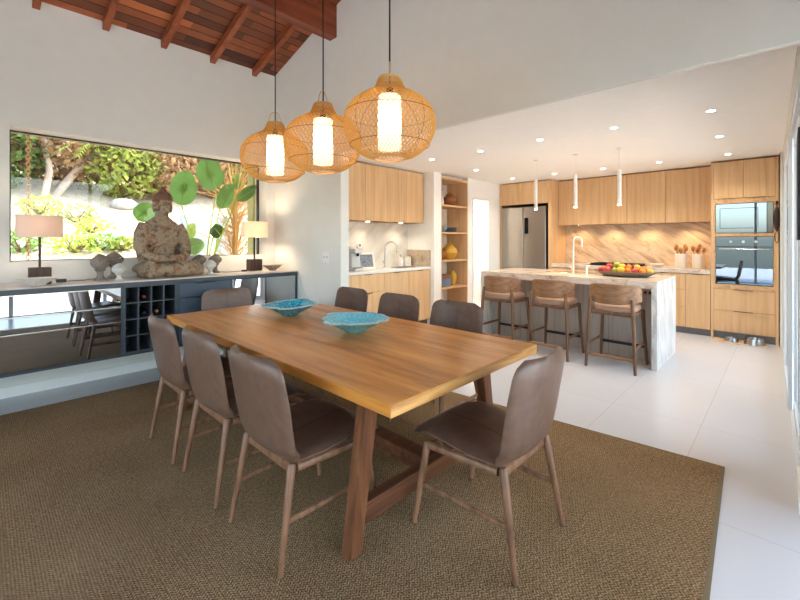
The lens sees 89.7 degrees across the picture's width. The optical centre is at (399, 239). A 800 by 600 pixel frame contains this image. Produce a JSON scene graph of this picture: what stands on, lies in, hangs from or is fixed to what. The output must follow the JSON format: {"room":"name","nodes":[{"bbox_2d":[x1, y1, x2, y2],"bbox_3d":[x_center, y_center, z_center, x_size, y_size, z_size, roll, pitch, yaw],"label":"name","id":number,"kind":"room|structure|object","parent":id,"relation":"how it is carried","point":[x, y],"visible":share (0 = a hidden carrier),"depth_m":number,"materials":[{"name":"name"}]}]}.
{"room":"dining room","nodes":[
{"label":"dining room","id":0,"kind":"room"},
{"bbox_2d":[0,0,274,388],"bbox_3d":[-3.655,-0.495,3.514,0.300,3.750,5.620,0,0,44],"label":"wall","id":1,"kind":"structure","parent":0,"point":[64,75],"depth_m":4.07,"materials":[{"name":"paint"}]},
{"bbox_2d":[26,135,30,259],"bbox_3d":[-3.740,-0.526,4.046,0.100,1.892,0.100,0,0,44],"label":"chain","id":2,"kind":"object","parent":1,"relation":"hanging from","point":[28,137],"visible":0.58,"depth_m":4.04,"materials":[{"name":"orange metal"}]},
{"bbox_2d":[102,0,119,30],"bbox_3d":[-1.624,-2.691,2.761,3.665,1.186,0.056,0,0,44],"label":"ceiling beam","id":3,"kind":"structure","parent":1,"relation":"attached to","point":[112,5],"depth_m":3.88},
{"bbox_2d":[0,347,228,398],"bbox_3d":[-3.512,1.335,3.436,0.011,0.090,5.305,0,0,44],"label":"baseboard","id":4,"kind":"structure","parent":1,"relation":"attached to","point":[7,392],"depth_m":3.86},
{"bbox_2d":[10,130,258,260],"bbox_3d":[-2.755,-0.407,4.562,0.050,1.201,2.422,0,0,44],"label":"window","id":5,"kind":"structure","parent":1,"relation":"in","point":[11,131],"depth_m":4.33,"materials":[{"name":"brown metal"}]},
{"bbox_2d":[0,269,296,377],"bbox_3d":[-2.785,0.720,3.779,0.574,0.685,3.805,0,0,44],"label":"sideboard","id":6,"kind":"object","parent":1,"relation":"attached to","point":[54,325],"visible":0.66,"depth_m":3.53,"materials":[{"name":"wood"}]},
{"bbox_2d":[13,277,58,285],"bbox_3d":[-3.008,0.345,3.331,0.201,0.062,0.292,0,0,44],"label":"shallow dish","id":7,"kind":"object","parent":6,"relation":"on","point":[32,281],"visible":1,"depth_m":3.29,"materials":[{"name":"white ceramic"}]},
{"bbox_2d":[15,215,62,283],"bbox_3d":[-3.106,0.084,3.466,0.225,0.585,0.312,0,0,44],"label":"table lamp","id":8,"kind":"object","parent":6,"relation":"on","point":[39,226],"visible":0.97,"depth_m":3.40,"materials":[{"name":"beige fabric"}]},
{"bbox_2d":[0,288,120,374],"bbox_3d":[-3.212,0.734,2.942,0.022,0.603,1.957,0,0,44],"label":"mirror","id":9,"kind":"object","parent":6,"relation":"attached to","point":[21,353],"depth_m":3.33,"materials":[{"name":"silver mirror"}]},
{"bbox_2d":[90,254,109,280],"bbox_3d":[-2.787,0.252,3.740,0.155,0.248,0.155,0,0,44],"label":"stone finial","id":10,"kind":"object","parent":6,"relation":"on","point":[100,262],"visible":1,"depth_m":3.70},
{"bbox_2d":[106,252,123,278],"bbox_3d":[-2.796,0.247,3.933,0.166,0.257,0.166,0,0,44],"label":"stone finial","id":11,"kind":"object","parent":6,"relation":"on","point":[114,257],"visible":0.69,"depth_m":3.89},
{"bbox_2d":[111,263,126,279],"bbox_3d":[-2.645,0.296,3.788,0.123,0.159,0.123,0,0,44],"label":"stone finial","id":12,"kind":"object","parent":6,"relation":"on","point":[118,269],"visible":1,"depth_m":3.76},
{"bbox_2d":[132,187,204,277],"bbox_3d":[-2.405,-0.089,4.202,0.427,0.930,0.674,0,0,34],"label":"seated statue","id":13,"kind":"object","parent":6,"relation":"on","point":[162,247],"visible":1,"depth_m":4.08,"materials":[{"name":"brown stone"}]},
{"bbox_2d":[240,221,267,270],"bbox_3d":[-1.794,0.076,4.951,0.241,0.600,0.335,0,0,44],"label":"table lamp","id":14,"kind":"object","parent":6,"relation":"on","point":[253,229],"visible":1,"depth_m":4.87,"materials":[{"name":"beige fabric"}]},
{"bbox_2d":[232,275,294,304],"bbox_3d":[-1.561,0.734,4.668,0.020,0.603,0.771,0,0,44],"label":"mirror","id":15,"kind":"object","parent":6,"relation":"attached to","point":[266,288],"depth_m":4.67,"materials":[{"name":"grey mirror"}]},
{"bbox_2d":[161,0,190,48],"bbox_3d":[-1.265,-2.691,3.136,3.665,1.186,0.056,0,0,44],"label":"ceiling beam","id":16,"kind":"structure","parent":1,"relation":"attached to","point":[182,6],"depth_m":4.13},
{"bbox_2d":[210,3,252,63],"bbox_3d":[-0.905,-2.691,3.511,3.665,1.186,0.056,0,0,44],"label":"ceiling beam","id":17,"kind":"structure","parent":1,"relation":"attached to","point":[245,9],"depth_m":4.40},
{"bbox_2d":[247,166,255,253],"bbox_3d":[-2.882,-0.270,4.683,0.199,2.100,3.022,0,0,44],"label":"trim","id":18,"kind":"structure","parent":1,"relation":"attached to","point":[251,203],"depth_m":5.54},
{"bbox_2d":[252,0,318,76],"bbox_3d":[-0.546,-2.691,3.886,3.665,1.186,0.056,0,0,44],"label":"beam","id":19,"kind":"structure","parent":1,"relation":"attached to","point":[289,28],"depth_m":4.78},
{"bbox_2d":[42,0,340,75],"bbox_3d":[-1.391,-2.765,1.346,6.470,1.311,5.620,0,0,44],"label":"ceiling","id":20,"kind":"structure","parent":0,"point":[204,23],"depth_m":4.33,"materials":[{"name":"wood"}]},
{"bbox_2d":[240,0,308,183],"bbox_3d":[-1.045,-1.611,3.369,0.555,2.248,0.556,0,0,-21],"label":"pendant lamp","id":21,"kind":"object","parent":20,"relation":"hanging from","point":[275,151],"visible":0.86,"depth_m":3.30,"materials":[{"name":"wicker"}]},
{"bbox_2d":[267,135,283,175],"bbox_3d":[-1.045,-0.706,3.369,0.138,0.320,0.138,0,0,44],"label":"diffuser","id":22,"kind":"object","parent":21,"relation":"attached to","point":[268,140],"depth_m":3.31,"materials":[{"name":"paper"}]},
{"bbox_2d":[237,0,336,40],"bbox_3d":[-2.581,-2.410,2.553,0.120,0.351,5.318,0,0,44],"label":"beam","id":23,"kind":"structure","parent":20,"relation":"attached to","point":[306,15],"depth_m":4.16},
{"bbox_2d":[283,0,361,174],"bbox_3d":[-0.554,-1.713,2.898,0.555,2.452,0.556,0,0,-17],"label":"pendant lamp","id":24,"kind":"object","parent":20,"relation":"hanging from","point":[322,130],"visible":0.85,"depth_m":2.83,"materials":[{"name":"wicker"}]},
{"bbox_2d":[313,117,332,165],"bbox_3d":[-0.554,-0.706,2.898,0.138,0.320,0.138,0,0,21],"label":"diffuser","id":25,"kind":"object","parent":24,"relation":"attached to","point":[319,138],"depth_m":2.84,"materials":[{"name":"paper"}]},
{"bbox_2d":[343,0,435,161],"bbox_3d":[-0.062,-1.815,2.427,0.555,2.656,0.556,0,0,-27],"label":"pendant lamp","id":26,"kind":"object","parent":20,"relation":"hanging from","point":[389,107],"visible":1,"depth_m":2.35,"materials":[{"name":"wicker"}]},
{"bbox_2d":[378,93,400,151],"bbox_3d":[-0.062,-0.706,2.427,0.138,0.320,0.138,0,0,-2],"label":"diffuser","id":27,"kind":"object","parent":26,"relation":"attached to","point":[381,104],"depth_m":2.37,"materials":[{"name":"paper"}]},
{"bbox_2d":[0,300,799,599],"bbox_3d":[0.027,1.440,3.643,7.600,0.120,10.900,0,0,44],"label":"floor","id":28,"kind":"structure","parent":0,"point":[724,404],"depth_m":3.14,"materials":[{"name":"tile"}]},
{"bbox_2d":[0,372,724,599],"bbox_3d":[-1.230,1.373,1.947,4.410,0.012,5.110,0,0,44],"label":"area rug","id":29,"kind":"object","parent":28,"relation":"on","point":[93,507],"visible":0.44,"depth_m":1.95,"materials":[{"name":"carpet"}]},
{"bbox_2d":[148,313,231,464],"bbox_3d":[-1.375,0.929,2.793,0.516,0.877,0.609,0,0,44],"label":"dining chair","id":30,"kind":"object","parent":29,"relation":"on","point":[165,345],"visible":0.57,"depth_m":2.52,"materials":[{"name":"brown leather"}]},
{"bbox_2d":[201,287,251,356],"bbox_3d":[-1.576,0.929,3.912,0.609,0.877,0.516,0,0,44],"label":"dining chair","id":31,"kind":"object","parent":29,"relation":"on","point":[213,299],"visible":0.23,"depth_m":4.07,"materials":[{"name":"brown leather"}]},
{"bbox_2d":[182,326,307,509],"bbox_3d":[-0.930,0.929,2.390,0.516,0.877,0.609,0,0,44],"label":"dining chair","id":32,"kind":"object","parent":29,"relation":"on","point":[215,397],"visible":0.72,"depth_m":2.13,"materials":[{"name":"brown leather"}]},
{"bbox_2d":[228,344,379,580],"bbox_3d":[-0.477,0.929,1.967,0.516,0.877,0.609,0,0,44],"label":"dining chair","id":33,"kind":"object","parent":29,"relation":"on","point":[285,434],"visible":0.92,"depth_m":1.77,"materials":[{"name":"brown leather"}]},
{"bbox_2d":[293,286,367,393],"bbox_3d":[-0.666,0.929,3.953,0.516,0.877,0.609,0,0,44],"label":"dining chair","id":34,"kind":"object","parent":29,"relation":"on","point":[351,298],"visible":0.2,"depth_m":4.13,"materials":[{"name":"brown leather"}]},
{"bbox_2d":[167,303,536,561],"bbox_3d":[-0.561,0.999,2.897,2.652,0.738,1.248,0,0,44],"label":"dining table","id":35,"kind":"object","parent":29,"relation":"on","point":[396,366],"visible":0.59,"depth_m":2.17,"materials":[{"name":"brown wood"}]},
{"bbox_2d":[261,299,317,316],"bbox_3d":[-0.917,0.576,3.365,0.453,0.107,0.478,0,0,27],"label":"ceramic bowl","id":36,"kind":"object","parent":35,"relation":"on","point":[293,307],"visible":1,"depth_m":3.37,"materials":[{"name":"teal ceramic"}]},
{"bbox_2d":[321,312,389,333],"bbox_3d":[-0.314,0.576,2.755,0.478,0.107,0.464,0,0,42],"label":"ceramic bowl","id":37,"kind":"object","parent":35,"relation":"on","point":[350,322],"visible":1,"depth_m":2.81,"materials":[{"name":"teal ceramic"}]},
{"bbox_2d":[335,292,419,399],"bbox_3d":[-0.182,0.929,3.475,0.516,0.877,0.609,0,0,44],"label":"dining chair","id":38,"kind":"object","parent":29,"relation":"on","point":[401,306],"visible":0.23,"depth_m":3.65,"materials":[{"name":"brown leather"}]},
{"bbox_2d":[387,299,483,445],"bbox_3d":[0.281,0.929,3.033,0.516,0.877,0.609,0,0,44],"label":"dining chair","id":39,"kind":"object","parent":29,"relation":"on","point":[465,316],"visible":0.21,"depth_m":3.18,"materials":[{"name":"brown leather"}]},
{"bbox_2d":[412,345,564,587],"bbox_3d":[0.435,0.929,1.933,0.609,0.877,0.516,0,0,44],"label":"dining chair","id":40,"kind":"object","parent":29,"relation":"on","point":[492,435],"visible":1,"depth_m":1.76,"materials":[{"name":"brown leather"}]},
{"bbox_2d":[351,273,383,312],"bbox_3d":[-0.623,0.928,5.776,0.538,0.903,0.618,0,0,44],"label":"base cabinet","id":41,"kind":"object","parent":28,"relation":"on","point":[373,284],"visible":0.34,"depth_m":5.64,"materials":[{"name":"brown wood"}]},
{"bbox_2d":[384,269,429,323],"bbox_3d":[-0.048,0.928,6.377,0.538,0.903,1.043,0,0,44],"label":"base cabinet","id":42,"kind":"object","parent":28,"relation":"on","point":[416,283],"visible":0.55,"depth_m":6.30,"materials":[{"name":"brown wood"}]},
{"bbox_2d":[441,176,467,301],"bbox_3d":[0.780,0.160,7.115,0.472,2.440,0.776,0,0,44],"label":"shelf unit","id":43,"kind":"object","parent":28,"relation":"on","point":[456,215],"visible":0.48,"depth_m":7.32,"materials":[{"name":"brown wood"}]},
{"bbox_2d":[442,242,457,258],"bbox_3d":[0.884,0.186,7.184,0.290,0.310,0.290,0,0,44],"label":"pot","id":44,"kind":"object","parent":43,"relation":"on","point":[449,249],"visible":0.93,"depth_m":7.08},
{"bbox_2d":[481,275,531,340],"bbox_3d":[1.405,0.922,5.363,0.524,0.919,0.540,0,0,44],"label":"bar stool","id":45,"kind":"object","parent":28,"relation":"on","point":[500,289],"visible":0.91,"depth_m":5.18,"materials":[{"name":"brown wood"}]},
{"bbox_2d":[486,291,524,299],"bbox_3d":[1.412,0.728,5.370,0.436,0.076,0.450,0,0,44],"label":"seat cushion","id":46,"kind":"object","parent":45,"relation":"on","point":[501,295],"depth_m":5.20,"materials":[{"name":"beige leather"}]},
{"bbox_2d":[502,205,547,268],"bbox_3d":[2.560,0.360,7.900,0.900,2.000,0.648,0,0,44],"label":"refrigerator","id":47,"kind":"object","parent":28,"relation":"on","point":[524,229],"visible":0.59,"depth_m":7.63,"materials":[{"name":"metal"}]},
{"bbox_2d":[500,179,565,268],"bbox_3d":[2.608,0.136,7.913,1.049,2.488,0.677,0,0,44],"label":"surround","id":48,"kind":"object","parent":28,"relation":"on","point":[556,233],"visible":0.38,"depth_m":7.43,"materials":[{"name":"brown wood"}]},
{"bbox_2d":[527,279,584,361],"bbox_3d":[1.892,0.922,4.896,0.524,0.919,0.540,0,0,44],"label":"bar stool","id":49,"kind":"object","parent":28,"relation":"on","point":[555,294],"visible":1,"depth_m":4.73,"materials":[{"name":"brown wood"}]},
{"bbox_2d":[534,296,577,305],"bbox_3d":[1.899,0.728,4.904,0.436,0.076,0.450,0,0,44],"label":"seat cushion","id":50,"kind":"object","parent":49,"relation":"on","point":[539,300],"depth_m":4.74,"materials":[{"name":"beige leather"}]},
{"bbox_2d":[481,268,675,370],"bbox_3d":[2.273,0.911,5.335,2.153,0.938,1.010,0,0,44],"label":"kitchen island","id":51,"kind":"object","parent":28,"relation":"on","point":[660,307],"visible":0.69,"depth_m":4.94,"materials":[{"name":"stone"}]},
{"bbox_2d":[481,268,673,288],"bbox_3d":[2.273,0.482,5.335,2.152,0.080,1.010,0,0,44],"label":"island countertop","id":52,"kind":"structure","parent":51,"relation":"on","point":[518,273],"depth_m":4.91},
{"bbox_2d":[593,269,660,277],"bbox_3d":[2.738,0.404,4.883,0.718,0.074,0.400,0,0,44],"label":"fruit tray","id":53,"kind":"object","parent":52,"relation":"on","point":[607,273],"visible":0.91,"depth_m":4.72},
{"bbox_2d":[585,283,648,375],"bbox_3d":[2.383,0.922,4.426,0.524,0.919,0.540,0,0,44],"label":"bar stool","id":54,"kind":"object","parent":28,"relation":"on","point":[609,299],"visible":1,"depth_m":4.26,"materials":[{"name":"brown wood"}]},
{"bbox_2d":[592,302,641,312],"bbox_3d":[2.390,0.728,4.433,0.436,0.076,0.450,0,0,44],"label":"seat cushion","id":55,"kind":"object","parent":54,"relation":"on","point":[598,307],"depth_m":4.27,"materials":[{"name":"beige leather"}]},
{"bbox_2d":[655,272,685,332],"bbox_3d":[4.217,0.935,6.362,0.588,0.889,0.691,0,0,44],"label":"base cabinet","id":56,"kind":"object","parent":28,"relation":"on","point":[680,277],"visible":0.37,"depth_m":5.97,"materials":[{"name":"brown wood"}]},
{"bbox_2d":[685,273,710,335],"bbox_3d":[4.536,0.935,6.057,0.291,0.889,0.691,0,0,44],"label":"base cabinet","id":57,"kind":"object","parent":28,"relation":"on","point":[697,286],"visible":0.91,"depth_m":5.82,"materials":[{"name":"brown wood"}]},
{"bbox_2d":[551,262,710,273],"bbox_3d":[3.814,0.460,6.751,2.296,0.060,0.687,0,0,44],"label":"countertop","id":58,"kind":"structure","parent":57,"relation":"on","point":[670,269],"depth_m":6.20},
{"bbox_2d":[674,244,687,267],"bbox_3d":[4.377,0.245,6.262,0.187,0.368,0.184,0,0,44],"label":"utensil crock","id":59,"kind":"object","parent":58,"relation":"on","point":[680,259],"visible":1,"depth_m":6.21,"materials":[{"name":"white ceramic"}]},
{"bbox_2d":[691,244,705,268],"bbox_3d":[4.536,0.245,6.110,0.159,0.368,0.159,0,0,-14],"label":"utensil crock","id":60,"kind":"object","parent":58,"relation":"on","point":[698,260],"visible":1,"depth_m":6.05,"materials":[{"name":"white ceramic"}]},
{"bbox_2d":[711,155,778,345],"bbox_3d":[4.899,0.136,5.708,0.704,2.488,0.691,0,0,44],"label":"oven tower","id":61,"kind":"object","parent":28,"relation":"on","point":[740,312],"visible":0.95,"depth_m":5.47,"materials":[{"name":"brown wood"}]},
{"bbox_2d":[716,237,772,286],"bbox_3d":[4.836,0.282,5.643,0.596,0.655,0.559,0,0,44],"label":"wall oven","id":62,"kind":"object","parent":61,"relation":"in","point":[739,260],"visible":1,"depth_m":5.46,"materials":[{"name":"metal"}]},
{"bbox_2d":[716,202,772,232],"bbox_3d":[4.817,-0.299,5.622,0.596,0.402,0.416,0,0,44],"label":"microwave","id":63,"kind":"object","parent":61,"relation":"in","point":[741,217],"visible":0.95,"depth_m":5.46,"materials":[{"name":"metal"}]},
{"bbox_2d":[773,201,779,242],"bbox_3d":[4.876,-0.232,5.200,0.068,0.555,0.100,0,0,44],"label":"hanging bag","id":64,"kind":"object","parent":61,"relation":"hanging from","point":[776,218],"visible":0.99,"depth_m":5.18,"materials":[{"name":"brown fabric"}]},
{"bbox_3d":[-1.040,0.928,5.340,0.538,0.903,0.583,0,0,44],"label":"base cabinet","id":65,"kind":"object","parent":28,"relation":"on","visible":0},
{"bbox_2d":[349,265,430,275],"bbox_3d":[-0.465,0.455,5.944,0.534,0.040,2.253,0,0,44],"label":"countertop","id":66,"kind":"structure","parent":65,"relation":"on","point":[388,269],"depth_m":5.93,"materials":[{"name":"white stone"}]},
{"bbox_2d":[349,246,362,270],"bbox_3d":[-0.655,0.258,5.750,0.280,0.352,0.200,0,0,44],"label":"coffee machine","id":67,"kind":"object","parent":66,"relation":"on","point":[354,254],"visible":0.79,"depth_m":5.66,"materials":[{"name":"silver metal"}]},
{"bbox_2d":[361,252,375,268],"bbox_3d":[-0.500,0.312,6.023,0.280,0.248,0.070,0,0,-38],"label":"picture frame","id":68,"kind":"object","parent":66,"relation":"on","point":[367,259],"visible":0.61,"depth_m":6.03,"materials":[{"name":"white wood"}]},
{"bbox_2d":[361,254,373,266],"bbox_3d":[-0.500,0.312,6.023,0.220,0.187,0.047,0,0,-38],"label":"picture","id":69,"kind":"object","parent":68,"relation":"attached to","point":[367,260],"depth_m":6.03},
{"bbox_2d":[407,172,440,323],"bbox_3d":[0.401,0.105,6.806,0.595,2.550,0.185,0,0,44],"label":"wall partition","id":70,"kind":"structure","parent":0,"point":[426,235],"depth_m":6.61,"materials":[{"name":"white paint"}]},
{"bbox_2d":[407,250,430,266],"bbox_3d":[0.310,0.299,6.754,0.514,0.269,0.012,0,0,44],"label":"side splash","id":71,"kind":"object","parent":70,"relation":"attached to","point":[418,257],"visible":0.79,"depth_m":6.71,"materials":[{"name":"beige stone"}]},
{"bbox_2d":[462,178,499,302],"bbox_3d":[1.354,0.105,7.800,0.595,2.550,2.560,0,0,44],"label":"wall","id":72,"kind":"structure","parent":0,"point":[476,188],"depth_m":7.76,"materials":[{"name":"white paint"}]},
{"bbox_2d":[472,197,489,302],"bbox_3d":[1.531,0.295,7.544,0.014,2.170,0.605,0,0,44],"label":"trim","id":73,"kind":"structure","parent":72,"relation":"attached to","point":[473,198],"depth_m":7.33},
{"bbox_2d":[275,0,799,305],"bbox_3d":[0.559,-0.986,3.309,6.070,4.731,0.112,0,0,44],"label":"wall","id":74,"kind":"structure","parent":0,"point":[471,60],"depth_m":3.19,"materials":[{"name":"paint"}]},
{"bbox_2d":[349,43,799,184],"bbox_3d":[2.420,-1.241,5.202,6.300,0.258,5.339,0,0,44],"label":"ceiling","id":75,"kind":"structure","parent":0,"point":[665,119],"depth_m":4.08,"materials":[{"name":"white paint"}]},
{"bbox_2d":[617,148,621,204],"bbox_3d":[2.660,-0.766,4.874,0.060,0.693,0.059,0,0,44],"label":"pendant","id":76,"kind":"object","parent":75,"relation":"hanging from","point":[619,172],"visible":1,"depth_m":4.86,"materials":[{"name":"white plastic"}]},
{"bbox_2d":[474,162,779,336],"bbox_3d":[3.322,0.080,7.806,6.600,2.600,0.150,0,0,44],"label":"wall","id":77,"kind":"structure","parent":0,"point":[478,205],"depth_m":9.17,"materials":[{"name":"paint"}]},
{"bbox_2d":[502,183,533,206],"bbox_3d":[2.425,-0.884,8.079,0.471,0.419,0.691,0,0,44],"label":"upper cabinet","id":78,"kind":"object","parent":77,"relation":"attached to","point":[512,194],"visible":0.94,"depth_m":7.84,"materials":[{"name":"brown wood"}]},
{"bbox_2d":[524,180,547,205],"bbox_3d":[2.766,-0.884,7.751,0.471,0.419,0.691,0,0,44],"label":"upper cabinet","id":79,"kind":"object","parent":77,"relation":"attached to","point":[542,185],"visible":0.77,"depth_m":7.54,"materials":[{"name":"brown wood"}]},
{"bbox_2d":[558,178,591,225],"bbox_3d":[3.298,-0.681,7.439,0.595,0.833,0.376,0,0,44],"label":"upper cabinet","id":80,"kind":"object","parent":77,"relation":"attached to","point":[567,214],"visible":0.88,"depth_m":7.32,"materials":[{"name":"brown wood"}]},
{"bbox_2d":[592,175,626,224],"bbox_3d":[3.714,-0.681,7.041,0.553,0.833,0.376,0,0,44],"label":"upper cabinet","id":81,"kind":"object","parent":77,"relation":"attached to","point":[605,209],"visible":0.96,"depth_m":6.92,"materials":[{"name":"brown wood"}]},
{"bbox_2d":[566,222,710,267],"bbox_3d":[4.047,0.074,6.995,2.296,0.709,0.014,0,0,44],"label":"backsplash","id":82,"kind":"structure","parent":77,"relation":"attached to","point":[646,244],"depth_m":6.95,"materials":[{"name":"stone"}]},
{"bbox_2d":[627,171,665,223],"bbox_3d":[4.113,-0.681,6.659,0.548,0.833,0.376,0,0,44],"label":"upper cabinet","id":83,"kind":"object","parent":77,"relation":"attached to","point":[646,192],"visible":0.96,"depth_m":6.53,"materials":[{"name":"brown wood"}]},
{"bbox_2d":[666,166,710,222],"bbox_3d":[4.526,-0.681,6.263,0.591,0.833,0.376,0,0,44],"label":"upper cabinet","id":84,"kind":"object","parent":77,"relation":"attached to","point":[688,190],"visible":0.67,"depth_m":6.14,"materials":[{"name":"brown wood"}]},
{"bbox_2d":[780,47,799,349],"bbox_3d":[3.806,0.100,3.762,0.300,2.560,5.008,0,0,42],"label":"wall","id":85,"kind":"structure","parent":0,"point":[796,75],"depth_m":5.06,"materials":[{"name":"paint"}]},
{"bbox_2d":[783,84,799,471],"bbox_3d":[3.578,0.240,3.660,0.092,2.279,3.713,0,0,43],"label":"door","id":86,"kind":"structure","parent":85,"relation":"in","point":[791,245],"depth_m":3.20,"materials":[{"name":"metal"}]},
{"bbox_2d":[797,127,799,239],"bbox_3d":[2.171,-0.290,2.184,0.018,0.580,0.358,0,0,44],"label":"wall screen","id":87,"kind":"object","parent":85,"relation":"attached to","point":[798,131],"visible":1,"depth_m":2.06,"materials":[{"name":"glass"}]},
{"bbox_3d":[-0.642,0.105,6.240,0.120,2.550,2.445,0,0,44],"label":"wall","id":88,"kind":"structure","parent":0,"visible":0},
{"bbox_2d":[349,162,364,220],"bbox_3d":[-0.777,-0.683,5.705,0.393,0.827,0.433,0,0,44],"label":"upper cabinet","id":89,"kind":"object","parent":88,"relation":"attached to","point":[357,170],"visible":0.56,"depth_m":5.63,"materials":[{"name":"brown wood"}]},
{"bbox_2d":[355,164,386,221],"bbox_3d":[-0.477,-0.683,6.019,0.393,0.827,0.433,0,0,44],"label":"upper cabinet","id":90,"kind":"object","parent":88,"relation":"attached to","point":[375,176],"visible":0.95,"depth_m":5.88,"materials":[{"name":"brown wood"}]},
{"bbox_2d":[349,222,406,266],"bbox_3d":[-0.656,0.080,6.128,0.013,0.709,2.253,0,0,44],"label":"backsplash","id":91,"kind":"structure","parent":88,"relation":"attached to","point":[373,237],"depth_m":6.48,"materials":[{"name":"stone"}]},
{"bbox_2d":[378,168,405,222],"bbox_3d":[-0.177,-0.683,6.332,0.393,0.827,0.428,0,0,44],"label":"upper cabinet","id":92,"kind":"object","parent":88,"relation":"attached to","point":[396,179],"visible":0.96,"depth_m":6.20,"materials":[{"name":"brown wood"}]},
{"bbox_2d":[401,171,423,223],"bbox_3d":[0.117,-0.683,6.638,0.393,0.827,0.418,0,0,44],"label":"upper cabinet","id":93,"kind":"object","parent":88,"relation":"attached to","point":[414,181],"visible":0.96,"depth_m":6.50,"materials":[{"name":"brown wood"}]},
{"label":"outside","id":94,"kind":"structure","parent":0,"visible":0},
{"bbox_2d":[11,141,246,259],"bbox_3d":[-8.222,-2.632,10.644,16.000,6.986,22.000,0,0,44],"label":"garden","id":95,"kind":"object","parent":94,"point":[126,223],"visible":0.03,"depth_m":7.79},
{"bbox_2d":[11,228,47,253],"bbox_3d":[-5.338,0.005,5.665,0.509,0.418,0.594,0,0,44],"label":"plant","id":96,"kind":"object","parent":95,"relation":"on","point":[14,244],"visible":0.6,"depth_m":5.62,"materials":[{"name":"green plant"}]},
{"bbox_2d":[11,133,56,188],"bbox_3d":[-7.556,-1.780,7.164,1.779,1.909,2.178,0,0,44],"label":"shrub","id":97,"kind":"object","parent":95,"relation":"on","point":[15,175],"visible":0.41,"depth_m":7.49,"materials":[{"name":"green plant"}]},
{"bbox_2d":[14,194,64,214],"bbox_3d":[-6.313,-0.593,7.049,0.560,0.452,0.673,0,0,44],"label":"plant","id":98,"kind":"object","parent":95,"relation":"on","point":[43,209],"visible":0.83,"depth_m":6.99,"materials":[{"name":"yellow plant"}]},
{"bbox_2d":[40,138,52,200],"bbox_3d":[-6.726,-1.941,7.710,1.379,2.490,1.396,0,0,-26],"label":"slender tree","id":99,"kind":"object","parent":95,"relation":"on","point":[47,181],"visible":0.06,"depth_m":7.63,"materials":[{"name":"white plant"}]},
{"bbox_2d":[11,134,121,190],"bbox_3d":[-6.888,-1.895,8.286,1.718,1.828,2.084,0,0,44],"label":"shrub","id":100,"kind":"object","parent":95,"relation":"on","point":[59,172],"visible":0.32,"depth_m":7.96,"materials":[{"name":"green plant"}]},
{"bbox_2d":[44,228,104,252],"bbox_3d":[-4.835,0.026,5.986,0.694,0.417,0.557,0,0,-23],"label":"plant","id":101,"kind":"object","parent":95,"relation":"on","point":[69,246],"visible":0.92,"depth_m":5.92,"materials":[{"name":"green plant"}]},
{"bbox_2d":[48,203,101,221],"bbox_3d":[-5.771,-0.467,7.127,0.570,0.406,0.756,0,0,44],"label":"plant","id":102,"kind":"object","parent":95,"relation":"on","point":[86,214],"visible":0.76,"depth_m":7.10,"materials":[{"name":"yellow plant"}]},
{"bbox_2d":[68,216,117,233],"bbox_3d":[-5.276,-0.239,6.919,0.561,0.379,0.675,0,0,44],"label":"plant","id":103,"kind":"object","parent":95,"relation":"on","point":[100,225],"visible":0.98,"depth_m":6.84,"materials":[{"name":"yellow plant"}]},
{"bbox_2d":[73,232,121,250],"bbox_3d":[-4.695,0.039,6.253,0.498,0.360,0.646,0,0,44],"label":"plant","id":104,"kind":"object","parent":95,"relation":"on","point":[102,245],"visible":0.56,"depth_m":6.23,"materials":[{"name":"green plant"}]},
{"bbox_2d":[51,143,152,196],"bbox_3d":[-6.274,-1.473,8.492,1.710,1.349,1.776,0,0,44],"label":"tree","id":105,"kind":"object","parent":95,"relation":"on","point":[60,189],"visible":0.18,"depth_m":7.99,"materials":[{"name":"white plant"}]},
{"bbox_2d":[103,235,132,250],"bbox_3d":[-4.450,0.069,6.428,0.460,0.333,0.488,0,0,44],"label":"plant","id":106,"kind":"object","parent":95,"relation":"on","point":[128,241],"visible":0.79,"depth_m":6.38,"materials":[{"name":"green plant"}]},
{"bbox_2d":[73,143,170,199],"bbox_3d":[-6.057,-1.664,8.889,1.843,1.718,1.554,0,0,-43],"label":"shrub","id":107,"kind":"object","parent":95,"relation":"on","point":[107,184],"visible":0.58,"depth_m":8.55,"materials":[{"name":"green plant"}]},
{"bbox_2d":[110,198,137,209],"bbox_3d":[-5.774,-0.739,8.495,0.417,0.280,0.602,0,0,44],"label":"rock","id":108,"kind":"object","parent":95,"relation":"on","point":[120,203],"visible":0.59,"depth_m":8.31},
{"bbox_2d":[120,150,201,199],"bbox_3d":[-5.521,-1.669,9.560,1.672,1.565,2.034,0,0,44],"label":"shrub","id":109,"kind":"object","parent":95,"relation":"on","point":[166,158],"visible":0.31,"depth_m":9.09,"materials":[{"name":"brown plant"}]},
{"bbox_2d":[175,214,207,255],"bbox_3d":[-3.351,0.055,6.477,0.240,0.910,0.420,0,0,44],"label":"concrete block","id":110,"kind":"object","parent":95,"relation":"on","point":[179,219],"visible":0.42,"depth_m":6.44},
{"bbox_2d":[133,159,255,255],"bbox_3d":[-2.632,-0.150,5.335,0.816,1.972,1.420,0,0,44],"label":"plant","id":111,"kind":"object","parent":95,"relation":"on","point":[183,187],"visible":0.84,"depth_m":5.51,"materials":[{"name":"green plant"}]},
{"bbox_2d":[163,156,246,198],"bbox_3d":[-4.971,-1.911,10.588,1.832,1.709,2.195,0,0,44],"label":"shrub","id":112,"kind":"object","parent":95,"relation":"on","point":[225,164],"visible":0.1,"depth_m":10.40,"materials":[{"name":"green plant"}]},
{"bbox_2d":[184,163,246,254],"bbox_3d":[-2.493,-0.305,6.223,1.501,2.330,1.614,0,0,44],"label":"clump","id":113,"kind":"object","parent":95,"relation":"on","point":[235,218],"visible":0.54,"depth_m":6.12,"materials":[{"name":"plant"}]},
{"bbox_2d":[215,216,228,254],"bbox_3d":[-3.021,0.075,6.822,0.240,0.950,0.130,0,0,44],"label":"concrete block","id":114,"kind":"object","parent":95,"relation":"on","point":[221,249],"visible":0.38,"depth_m":6.73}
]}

